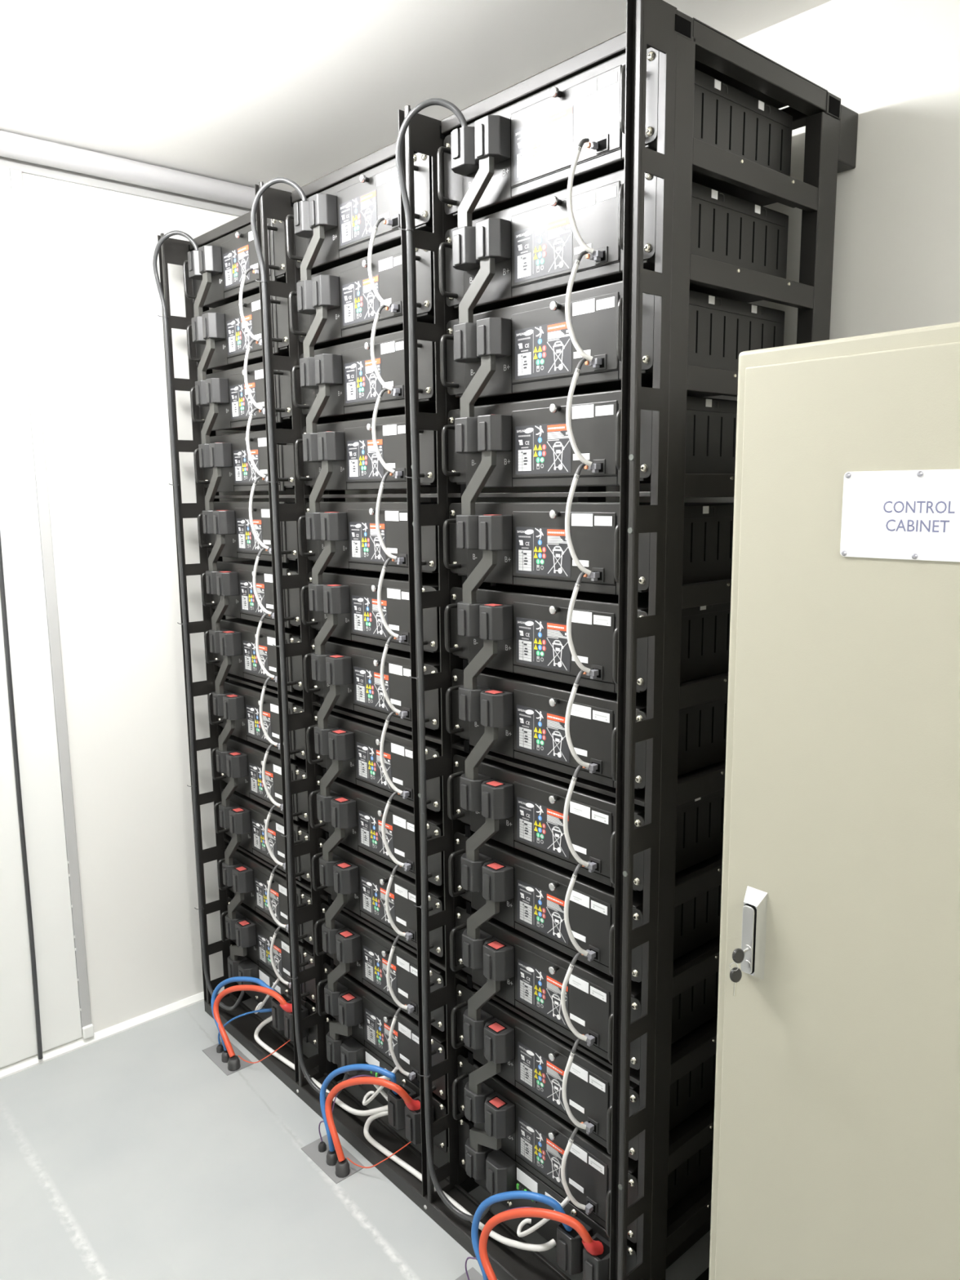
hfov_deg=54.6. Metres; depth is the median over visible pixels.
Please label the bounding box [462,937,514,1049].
connector
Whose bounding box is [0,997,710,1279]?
floor
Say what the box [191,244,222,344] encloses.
connector
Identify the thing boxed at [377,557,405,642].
cable
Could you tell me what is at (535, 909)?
module
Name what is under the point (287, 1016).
socket
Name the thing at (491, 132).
connector
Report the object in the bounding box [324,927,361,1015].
connector
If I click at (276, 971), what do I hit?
cable
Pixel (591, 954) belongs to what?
cable
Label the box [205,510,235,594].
connector
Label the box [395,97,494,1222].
power cable
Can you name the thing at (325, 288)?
connector
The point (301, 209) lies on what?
power cable
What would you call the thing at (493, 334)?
connector
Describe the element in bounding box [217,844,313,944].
module
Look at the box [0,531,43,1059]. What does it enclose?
hanging cable
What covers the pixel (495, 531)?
connector
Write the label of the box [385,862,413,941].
cable
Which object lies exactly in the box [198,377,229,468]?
connector
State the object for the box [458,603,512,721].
connector
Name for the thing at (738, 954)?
key
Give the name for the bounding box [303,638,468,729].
module
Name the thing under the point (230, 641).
connector
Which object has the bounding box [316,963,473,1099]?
module
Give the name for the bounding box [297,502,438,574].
module
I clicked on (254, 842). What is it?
module
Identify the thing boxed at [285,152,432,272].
module
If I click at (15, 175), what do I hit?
trim
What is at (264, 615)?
cable
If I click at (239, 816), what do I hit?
connector
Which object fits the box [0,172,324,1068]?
wall
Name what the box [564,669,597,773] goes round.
cable
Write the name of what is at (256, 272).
cable
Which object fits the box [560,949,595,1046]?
cable
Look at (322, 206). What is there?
connector
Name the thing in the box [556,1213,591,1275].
socket
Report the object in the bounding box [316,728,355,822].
connector
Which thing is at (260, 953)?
module
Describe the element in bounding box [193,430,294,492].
module
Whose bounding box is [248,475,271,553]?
cable
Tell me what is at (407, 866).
cable
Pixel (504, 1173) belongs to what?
module
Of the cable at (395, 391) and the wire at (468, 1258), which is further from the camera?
the cable at (395, 391)
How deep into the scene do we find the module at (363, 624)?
2.29 m
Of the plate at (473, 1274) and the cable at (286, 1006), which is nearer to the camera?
the plate at (473, 1274)
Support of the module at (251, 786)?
in the rack
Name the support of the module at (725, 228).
in the rack
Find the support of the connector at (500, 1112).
attached to the module at (540, 1138)
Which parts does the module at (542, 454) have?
handle, panel, handle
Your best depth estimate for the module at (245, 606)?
2.74 m
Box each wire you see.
[217,1008,271,1044]
[237,1040,290,1063]
[318,1075,376,1141]
[346,1141,410,1168]
[465,1206,529,1279]
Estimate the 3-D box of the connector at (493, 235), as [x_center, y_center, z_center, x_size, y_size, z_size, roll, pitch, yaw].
[-0.003,-0.689,1.844,0.052,0.253,0.134,-8,12,-41]
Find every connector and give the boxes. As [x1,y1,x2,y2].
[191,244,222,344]
[195,312,226,406]
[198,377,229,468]
[202,442,232,533]
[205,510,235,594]
[208,571,239,653]
[212,630,241,715]
[215,693,244,773]
[218,751,248,828]
[222,805,251,886]
[225,864,253,939]
[227,917,257,977]
[296,193,337,315]
[299,275,340,388]
[302,353,342,462]
[305,431,345,540]
[308,511,347,611]
[311,584,350,681]
[314,653,352,755]
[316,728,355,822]
[319,795,356,886]
[321,860,359,953]
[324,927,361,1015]
[325,990,363,1063]
[452,115,510,271]
[453,217,511,363]
[454,317,511,453]
[456,414,511,549]
[457,514,511,636]
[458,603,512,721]
[459,688,512,811]
[461,778,513,892]
[462,859,513,968]
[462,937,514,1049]
[464,1017,514,1123]
[465,1092,515,1180]
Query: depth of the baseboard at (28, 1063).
3.01 m
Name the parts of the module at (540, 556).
handle, panel, handle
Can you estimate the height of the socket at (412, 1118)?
0.086 m
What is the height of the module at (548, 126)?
0.188 m
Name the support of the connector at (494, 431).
attached to the module at (542, 454)
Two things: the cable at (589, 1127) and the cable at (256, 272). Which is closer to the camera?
the cable at (589, 1127)
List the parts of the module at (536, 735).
handle, panel, handle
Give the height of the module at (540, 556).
0.188 m
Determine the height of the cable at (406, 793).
0.218 m
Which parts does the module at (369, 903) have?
handle, panel, handle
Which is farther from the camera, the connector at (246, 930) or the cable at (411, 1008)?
the connector at (246, 930)
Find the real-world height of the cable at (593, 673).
0.203 m
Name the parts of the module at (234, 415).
handle, panel, handle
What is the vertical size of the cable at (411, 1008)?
0.214 m
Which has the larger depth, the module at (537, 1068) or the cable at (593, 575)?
the module at (537, 1068)
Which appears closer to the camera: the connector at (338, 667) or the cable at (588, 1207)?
the cable at (588, 1207)
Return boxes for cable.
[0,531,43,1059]
[152,230,245,1010]
[210,976,277,1050]
[213,984,292,1057]
[239,267,262,345]
[244,338,265,414]
[245,408,268,482]
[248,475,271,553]
[250,177,349,1097]
[253,547,274,618]
[253,1015,387,1115]
[254,977,279,1013]
[255,613,277,682]
[259,676,279,749]
[262,742,283,810]
[264,804,285,870]
[266,862,288,931]
[270,924,291,988]
[320,1063,397,1151]
[324,1076,420,1161]
[362,1066,398,1105]
[363,1111,555,1251]
[367,217,398,312]
[370,304,399,395]
[372,388,402,478]
[375,471,404,564]
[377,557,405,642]
[379,711,409,799]
[380,635,407,718]
[381,791,411,871]
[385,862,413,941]
[386,932,414,1013]
[388,1004,416,1080]
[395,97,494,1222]
[471,1191,572,1279]
[479,1207,603,1279]
[516,1196,569,1237]
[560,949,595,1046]
[560,1121,593,1214]
[561,1033,594,1134]
[563,763,596,872]
[564,250,601,368]
[564,462,599,581]
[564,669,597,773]
[564,861,595,961]
[565,358,600,472]
[566,137,603,261]
[566,571,599,679]
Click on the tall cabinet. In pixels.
(836, 1151)
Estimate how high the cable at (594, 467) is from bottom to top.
0.203 m
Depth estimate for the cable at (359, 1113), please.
2.70 m
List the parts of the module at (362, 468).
handle, panel, handle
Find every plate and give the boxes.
[202,1041,253,1075]
[301,1134,364,1183]
[455,1266,483,1279]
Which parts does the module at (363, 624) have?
handle, panel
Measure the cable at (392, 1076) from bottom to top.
0.264 m
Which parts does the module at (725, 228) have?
handle, panel, handle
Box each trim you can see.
[0,155,251,216]
[9,168,93,1039]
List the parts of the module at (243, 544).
handle, panel, handle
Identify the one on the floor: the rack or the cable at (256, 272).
the rack
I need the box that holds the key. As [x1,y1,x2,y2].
[729,947,748,995]
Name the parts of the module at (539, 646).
handle, panel, handle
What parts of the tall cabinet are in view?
lever, sign plate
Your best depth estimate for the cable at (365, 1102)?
2.45 m
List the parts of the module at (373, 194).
handle, panel, handle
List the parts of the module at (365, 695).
handle, panel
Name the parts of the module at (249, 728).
handle, panel, handle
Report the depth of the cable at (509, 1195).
1.97 m
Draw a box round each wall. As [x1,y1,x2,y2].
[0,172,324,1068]
[345,0,959,502]
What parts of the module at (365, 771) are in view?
handle, panel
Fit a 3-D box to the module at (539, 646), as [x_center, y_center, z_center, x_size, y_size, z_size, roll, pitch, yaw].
[0.267,-0.019,2.001,0.489,0.188,0.552,-8,12,-41]
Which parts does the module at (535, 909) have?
handle, panel, handle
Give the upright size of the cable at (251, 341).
0.201 m
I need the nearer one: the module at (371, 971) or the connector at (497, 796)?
the connector at (497, 796)
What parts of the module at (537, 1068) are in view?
handle, panel, handle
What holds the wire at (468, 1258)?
attached to the plate at (473, 1274)
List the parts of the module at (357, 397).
handle, panel, handle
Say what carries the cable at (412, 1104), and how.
attached to the module at (353, 1051)
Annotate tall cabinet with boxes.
[708,321,959,1279]
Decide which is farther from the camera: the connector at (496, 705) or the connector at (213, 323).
the connector at (213, 323)
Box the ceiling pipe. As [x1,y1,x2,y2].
[0,129,255,208]
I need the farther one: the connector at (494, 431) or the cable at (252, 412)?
the cable at (252, 412)
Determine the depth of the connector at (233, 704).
2.86 m
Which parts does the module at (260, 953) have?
handle, panel, handle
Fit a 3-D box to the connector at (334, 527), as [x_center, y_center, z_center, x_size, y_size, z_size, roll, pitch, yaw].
[-0.395,-0.199,2.377,0.052,0.255,0.134,-8,12,-41]
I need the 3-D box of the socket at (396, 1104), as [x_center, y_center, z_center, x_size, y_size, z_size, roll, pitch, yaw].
[-0.205,1.202,2.392,0.061,0.086,0.060,-8,12,-41]
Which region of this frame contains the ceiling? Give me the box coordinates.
[0,0,831,192]
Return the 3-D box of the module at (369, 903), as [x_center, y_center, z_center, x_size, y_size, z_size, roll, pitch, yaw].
[-0.123,0.654,2.563,0.489,0.188,0.552,-8,12,-41]
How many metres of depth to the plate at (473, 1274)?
2.08 m
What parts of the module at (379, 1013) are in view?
handle, panel, handle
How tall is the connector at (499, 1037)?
0.254 m
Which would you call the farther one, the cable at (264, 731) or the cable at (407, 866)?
the cable at (264, 731)
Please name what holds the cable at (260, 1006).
attached to the module at (282, 1020)
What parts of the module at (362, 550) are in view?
handle, panel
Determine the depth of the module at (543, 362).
1.75 m
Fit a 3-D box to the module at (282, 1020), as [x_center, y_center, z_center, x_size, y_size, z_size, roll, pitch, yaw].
[-0.534,1.106,3.073,0.479,0.137,0.552,-8,12,-41]
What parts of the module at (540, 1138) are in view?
handle, panel, handle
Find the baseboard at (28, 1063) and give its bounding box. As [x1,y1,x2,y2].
[0,986,224,1079]
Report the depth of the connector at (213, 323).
2.69 m
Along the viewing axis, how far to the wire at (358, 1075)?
2.44 m
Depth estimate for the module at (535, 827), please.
1.88 m
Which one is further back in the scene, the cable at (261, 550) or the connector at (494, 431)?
the cable at (261, 550)
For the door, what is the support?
in the wall at (97, 304)
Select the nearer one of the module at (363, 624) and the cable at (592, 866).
the cable at (592, 866)
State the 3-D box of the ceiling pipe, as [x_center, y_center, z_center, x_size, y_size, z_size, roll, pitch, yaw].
[-1.355,-1.332,2.457,2.350,0.064,0.064,-8,12,-41]
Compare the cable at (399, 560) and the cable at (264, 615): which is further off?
the cable at (264, 615)
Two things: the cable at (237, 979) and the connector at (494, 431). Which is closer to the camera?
the connector at (494, 431)
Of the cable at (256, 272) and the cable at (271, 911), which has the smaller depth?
the cable at (256, 272)
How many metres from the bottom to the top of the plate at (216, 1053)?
0.034 m
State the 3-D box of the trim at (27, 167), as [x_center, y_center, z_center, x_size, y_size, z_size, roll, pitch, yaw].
[-1.380,-1.318,2.487,2.350,0.068,0.008,-8,12,-41]
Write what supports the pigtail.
attached to the module at (353, 1051)
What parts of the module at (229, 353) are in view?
handle, panel, handle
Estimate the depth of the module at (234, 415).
2.64 m
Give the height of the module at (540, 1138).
0.188 m
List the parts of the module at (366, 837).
handle, panel, handle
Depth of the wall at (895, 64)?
1.85 m
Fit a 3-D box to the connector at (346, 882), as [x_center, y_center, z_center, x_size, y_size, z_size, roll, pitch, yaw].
[-0.385,0.728,2.524,0.052,0.266,0.134,-8,12,-41]
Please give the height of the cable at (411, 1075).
0.202 m
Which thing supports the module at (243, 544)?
in the rack
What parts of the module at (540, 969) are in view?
handle, panel, handle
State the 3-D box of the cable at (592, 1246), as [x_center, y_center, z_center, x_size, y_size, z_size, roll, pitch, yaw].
[0.119,1.284,1.921,0.270,0.254,0.055,3,10,21]
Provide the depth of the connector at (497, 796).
1.99 m
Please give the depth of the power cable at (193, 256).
2.88 m
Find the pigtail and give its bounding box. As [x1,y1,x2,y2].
[373,1075,387,1101]
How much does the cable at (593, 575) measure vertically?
0.216 m
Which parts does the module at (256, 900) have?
handle, panel, handle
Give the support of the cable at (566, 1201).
attached to the module at (504, 1173)
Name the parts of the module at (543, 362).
handle, panel, handle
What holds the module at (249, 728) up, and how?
in the rack
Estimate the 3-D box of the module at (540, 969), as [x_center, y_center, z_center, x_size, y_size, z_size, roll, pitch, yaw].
[0.275,0.721,2.118,0.489,0.188,0.552,-8,12,-41]
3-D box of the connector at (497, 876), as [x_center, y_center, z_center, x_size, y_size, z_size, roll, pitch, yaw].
[0.011,0.608,2.050,0.052,0.253,0.134,-8,12,-41]
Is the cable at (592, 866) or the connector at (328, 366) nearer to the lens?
the cable at (592, 866)
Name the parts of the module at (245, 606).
handle, panel, handle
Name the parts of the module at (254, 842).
handle, panel, handle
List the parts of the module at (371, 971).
handle, panel, handle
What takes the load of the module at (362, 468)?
in the rack
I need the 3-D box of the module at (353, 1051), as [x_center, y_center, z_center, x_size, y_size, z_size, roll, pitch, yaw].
[-0.136,1.173,2.628,0.479,0.137,0.552,-8,12,-41]
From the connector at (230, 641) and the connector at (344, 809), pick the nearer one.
the connector at (344, 809)
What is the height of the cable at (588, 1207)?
0.202 m
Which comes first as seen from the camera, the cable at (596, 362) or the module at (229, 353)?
the cable at (596, 362)
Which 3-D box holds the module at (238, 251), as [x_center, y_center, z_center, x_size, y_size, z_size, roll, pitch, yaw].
[-0.537,-1.069,2.744,0.489,0.188,0.552,-8,12,-41]
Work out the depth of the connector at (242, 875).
2.95 m
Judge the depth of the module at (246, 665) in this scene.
2.77 m
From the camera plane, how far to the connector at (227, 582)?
2.80 m
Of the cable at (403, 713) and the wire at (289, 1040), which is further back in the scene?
the wire at (289, 1040)
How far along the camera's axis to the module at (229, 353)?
2.61 m
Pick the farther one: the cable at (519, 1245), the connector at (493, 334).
the cable at (519, 1245)
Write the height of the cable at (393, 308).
0.202 m
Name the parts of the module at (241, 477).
handle, panel, handle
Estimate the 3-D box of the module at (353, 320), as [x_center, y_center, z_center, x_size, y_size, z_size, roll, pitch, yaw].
[-0.138,-0.822,2.328,0.489,0.188,0.552,-8,12,-41]
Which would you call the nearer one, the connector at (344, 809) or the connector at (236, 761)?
the connector at (344, 809)
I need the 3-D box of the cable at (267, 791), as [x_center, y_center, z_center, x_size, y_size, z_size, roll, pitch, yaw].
[-0.601,0.398,2.709,0.066,0.203,0.026,-2,9,-9]
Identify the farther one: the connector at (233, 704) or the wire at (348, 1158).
the connector at (233, 704)
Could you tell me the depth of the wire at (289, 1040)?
2.82 m
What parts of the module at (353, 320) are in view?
handle, panel, handle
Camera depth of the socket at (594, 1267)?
1.87 m
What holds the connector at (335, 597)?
attached to the module at (363, 624)
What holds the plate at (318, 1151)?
on the floor
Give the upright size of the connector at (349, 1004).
0.216 m
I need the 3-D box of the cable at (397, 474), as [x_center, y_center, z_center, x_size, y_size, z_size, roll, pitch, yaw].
[-0.213,-0.470,2.116,0.066,0.203,0.026,-2,9,-10]
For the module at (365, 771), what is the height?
0.188 m
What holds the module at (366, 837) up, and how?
in the rack
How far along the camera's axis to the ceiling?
2.15 m
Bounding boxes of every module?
[182,217,317,310]
[186,293,327,370]
[190,361,361,431]
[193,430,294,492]
[197,501,297,562]
[200,560,360,628]
[204,617,337,692]
[207,680,306,759]
[210,735,308,822]
[213,788,311,881]
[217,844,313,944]
[220,897,315,1002]
[229,944,317,1048]
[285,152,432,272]
[288,244,479,346]
[291,330,511,418]
[294,414,436,490]
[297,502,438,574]
[300,569,505,653]
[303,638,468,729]
[306,710,469,812]
[308,775,473,885]
[311,837,471,956]
[314,902,446,1031]
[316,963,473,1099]
[325,1017,448,1152]
[436,47,792,228]
[438,168,788,315]
[440,280,784,409]
[441,389,737,497]
[443,502,733,595]
[444,584,730,693]
[445,667,728,789]
[447,754,725,890]
[448,831,722,982]
[449,906,719,1070]
[450,983,717,1160]
[452,1054,715,1243]
[458,1118,712,1279]
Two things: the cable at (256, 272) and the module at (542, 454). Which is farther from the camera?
the cable at (256, 272)
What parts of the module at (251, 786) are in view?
handle, panel, handle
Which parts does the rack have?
post, post, post, post, post, post, post, rail, rail, rail, rail, rail, rail, rail, rail, rail, rail, rail, rail, post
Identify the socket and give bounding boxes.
[271,992,292,1030]
[283,1004,309,1040]
[387,1082,416,1129]
[404,1095,434,1144]
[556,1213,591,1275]
[582,1232,609,1279]
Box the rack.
[157,0,857,1279]
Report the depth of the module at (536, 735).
1.85 m
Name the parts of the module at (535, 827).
handle, panel, handle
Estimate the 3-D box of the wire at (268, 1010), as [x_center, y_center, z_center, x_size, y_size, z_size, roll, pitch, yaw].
[-0.717,1.202,2.895,0.222,0.144,0.029,1,9,8]
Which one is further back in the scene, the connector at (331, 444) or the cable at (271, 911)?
the cable at (271, 911)
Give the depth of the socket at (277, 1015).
2.81 m
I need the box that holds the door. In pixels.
[0,165,82,1067]
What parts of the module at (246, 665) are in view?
handle, panel, handle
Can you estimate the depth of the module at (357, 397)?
2.19 m
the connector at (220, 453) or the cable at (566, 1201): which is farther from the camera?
the connector at (220, 453)
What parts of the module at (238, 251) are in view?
handle, panel, handle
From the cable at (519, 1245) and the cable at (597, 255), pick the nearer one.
the cable at (597, 255)
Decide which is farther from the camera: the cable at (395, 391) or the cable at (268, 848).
the cable at (268, 848)
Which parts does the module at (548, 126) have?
handle, panel, handle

